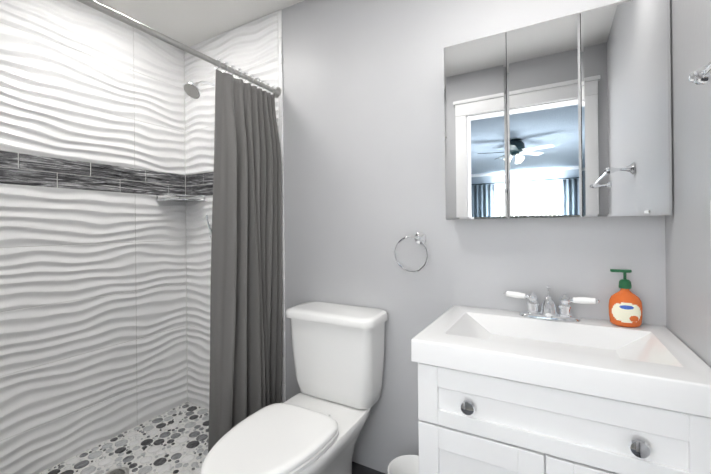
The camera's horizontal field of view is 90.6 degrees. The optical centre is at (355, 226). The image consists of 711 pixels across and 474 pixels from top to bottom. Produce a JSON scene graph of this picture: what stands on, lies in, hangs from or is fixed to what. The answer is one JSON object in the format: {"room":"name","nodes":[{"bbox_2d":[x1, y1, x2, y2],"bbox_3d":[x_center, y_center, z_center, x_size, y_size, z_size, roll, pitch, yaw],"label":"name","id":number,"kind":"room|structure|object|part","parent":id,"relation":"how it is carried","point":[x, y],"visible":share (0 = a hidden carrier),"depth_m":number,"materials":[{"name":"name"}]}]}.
{"room":"bathroom","nodes":[
{"label":"bathroom","id":0,"kind":"room"},
{"bbox_2d":[94,0,303,46],"bbox_3d":[-0.477,-1.290,1.110,2.790,0.100,1.860,-1,0,29],"label":"ceiling","id":1,"kind":"structure","parent":0,"point":[188,23],"depth_m":2.04,"materials":[{"name":"white paint"}]},
{"bbox_2d":[282,0,665,473],"bbox_3d":[-0.036,-0.023,1.866,2.790,2.440,0.120,-1,0,29],"label":"wall","id":2,"kind":"structure","parent":0,"point":[364,135],"depth_m":1.66,"materials":[{"name":"grey paint"}]},
{"bbox_2d":[184,9,285,406],"bbox_3d":[-0.792,-0.014,2.220,0.882,2.439,0.006,-1,0,29],"label":"tiled wall","id":3,"kind":"structure","parent":2,"relation":"attached to","point":[212,183],"depth_m":2.35,"materials":[{"name":"white tile"}]},
{"bbox_2d":[184,11,285,408],"bbox_3d":[-0.789,-0.014,2.216,0.875,2.436,0.008,-1,0,29],"label":"wall tiles","id":4,"kind":"structure","parent":3,"relation":"attached to","point":[253,44],"depth_m":2.33,"materials":[{"name":"white tile"}]},
{"bbox_2d":[77,0,281,452],"bbox_3d":[-0.825,0.169,1.308,0.142,1.930,1.608,-1,0,29],"label":"shower curtain","id":5,"kind":"object","parent":4,"relation":"attached to","point":[246,320],"visible":0.92,"depth_m":1.74,"materials":[{"name":"grey fabric"}]},
{"bbox_3d":[-0.844,-0.765,1.315,0.060,0.060,1.608,-1,0,29],"label":"rod","id":6,"kind":"part","parent":5,"relation":"part of","materials":[{"name":"silver metal"}]},
{"bbox_2d":[183,81,214,98],"bbox_3d":[-0.915,-0.834,2.132,0.103,0.148,0.256,-1,0,29],"label":"shower head","id":7,"kind":"object","parent":4,"relation":"attached to","point":[191,90],"visible":0.75,"depth_m":2.06},
{"bbox_2d":[206,215,211,239],"bbox_3d":[-0.900,0.023,2.227,0.170,0.196,0.082,-1,0,29],"label":"shower valve","id":8,"kind":"object","parent":4,"relation":"attached to","point":[209,226],"visible":0.25,"depth_m":2.20,"materials":[{"name":"silver metal"}]},
{"bbox_2d":[394,232,427,271],"bbox_3d":[0.257,0.117,1.599,0.164,0.182,0.055,-1,0,29],"label":"towel ring","id":9,"kind":"object","parent":2,"relation":"attached to","point":[419,237],"visible":0.98,"depth_m":1.59,"materials":[{"name":"silver metal"}]},
{"bbox_2d":[444,0,672,219],"bbox_3d":[0.701,-0.384,1.315,0.708,0.705,0.110,-1,0,29],"label":"upper cabinet","id":10,"kind":"object","parent":2,"relation":"attached to","point":[568,116],"visible":1,"depth_m":1.23,"materials":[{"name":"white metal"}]},
{"bbox_2d":[665,0,710,367],"bbox_3d":[0.669,-0.033,0.400,0.120,2.440,1.740,-1,0,29],"label":"wall","id":11,"kind":"structure","parent":0,"point":[688,266],"depth_m":0.96,"materials":[{"name":"grey paint"}]},
{"bbox_2d":[689,62,710,84],"bbox_3d":[0.445,-0.261,0.250,0.116,0.056,0.836,-1,0,29],"label":"towel rail","id":12,"kind":"object","parent":11,"relation":"attached to","point":[701,76],"visible":1,"depth_m":0.60,"materials":[{"name":"silver metal"}]},
{"bbox_3d":[-1.656,-0.006,1.712,0.120,2.440,1.740,-1,0,29],"label":"wall","id":13,"kind":"structure","parent":0,"visible":0},
{"bbox_2d":[0,22,187,467],"bbox_3d":[-1.571,-0.007,1.733,0.006,2.439,1.617,-1,0,29],"label":"tiled wall","id":14,"kind":"structure","parent":13,"relation":"attached to","point":[101,243],"depth_m":2.00,"materials":[{"name":"white tile"}]},
{"bbox_2d":[0,0,186,473],"bbox_3d":[-1.571,-0.006,1.729,0.008,2.436,1.610,-1,0,29],"label":"wall tiles","id":15,"kind":"structure","parent":14,"relation":"attached to","point":[44,218],"depth_m":1.91,"materials":[{"name":"white tile"}]},
{"bbox_2d":[156,194,204,201],"bbox_3d":[-1.135,-0.185,2.288,0.212,0.036,0.212,-1,0,29],"label":"corner shelf","id":16,"kind":"object","parent":14,"relation":"attached to","point":[183,200],"visible":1,"depth_m":2.26,"materials":[{"name":"silver glass"}]},
{"label":"outside","id":17,"kind":"structure","parent":0,"visible":0},
{"bbox_2d":[38,402,384,473],"bbox_3d":[-0.450,1.250,1.106,2.790,0.100,1.860,-1,0,29],"label":"floor","id":18,"kind":"structure","parent":17,"point":[166,449],"depth_m":1.88,"materials":[{"name":"white stone"}]},
{"bbox_2d":[105,467,128,473],"bbox_3d":[-1.164,1.206,1.704,0.114,0.005,0.114,-1,0,29],"label":"floor drain","id":19,"kind":"object","parent":18,"relation":"on","point":[121,470],"visible":1,"depth_m":1.73,"materials":[{"name":"silver metal"}]},
{"bbox_2d":[41,402,208,473],"bbox_3d":[-1.098,1.205,1.649,0.865,0.004,1.287,-1,0,29],"label":"pebbles","id":20,"kind":"object","parent":18,"relation":"on","point":[147,459],"visible":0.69,"depth_m":1.90,"materials":[{"name":"grey stone"}]},
{"bbox_2d":[200,302,387,473],"bbox_3d":[-0.246,0.800,1.431,0.488,0.796,0.834,-1,0,29],"label":"toilet","id":21,"kind":"object","parent":18,"relation":"on","point":[315,425],"visible":0.98,"depth_m":1.54,"materials":[{"name":"white ceramic"}]},
{"bbox_3d":[-0.320,0.803,1.295,0.380,0.046,0.525,-1,0,29],"label":"seat","id":22,"kind":"part","parent":21,"relation":"part of","materials":[{"name":"white plastic"}]},
{"bbox_2d":[388,455,418,473],"bbox_3d":[0.232,1.085,1.403,0.206,0.218,0.206,-1,0,29],"label":"trash can","id":23,"kind":"object","parent":18,"relation":"on","point":[405,464],"visible":0.58,"depth_m":1.49,"materials":[{"name":"white plastic"}]},
{"bbox_2d":[411,305,710,473],"bbox_3d":[0.611,0.764,1.127,0.710,0.850,0.533,-1,0,29],"label":"bathroom vanity","id":24,"kind":"object","parent":18,"relation":"on","point":[506,392],"visible":1,"depth_m":0.94,"materials":[{"name":"white paint"}]},
{"bbox_2d":[504,285,599,321],"bbox_3d":[0.702,0.278,1.278,0.312,0.119,0.132,-1,0,29],"label":"faucet","id":25,"kind":"object","parent":24,"relation":"on","point":[548,309],"visible":1,"depth_m":1.28,"materials":[{"name":"silver metal"}]},
{"bbox_2d":[609,269,642,327],"bbox_3d":[0.909,0.240,1.185,0.092,0.190,0.055,-1,0,29],"label":"soap bottle","id":26,"kind":"object","parent":24,"relation":"on","point":[625,307],"visible":1,"depth_m":1.17,"materials":[{"name":"orange plastic"}]}
]}

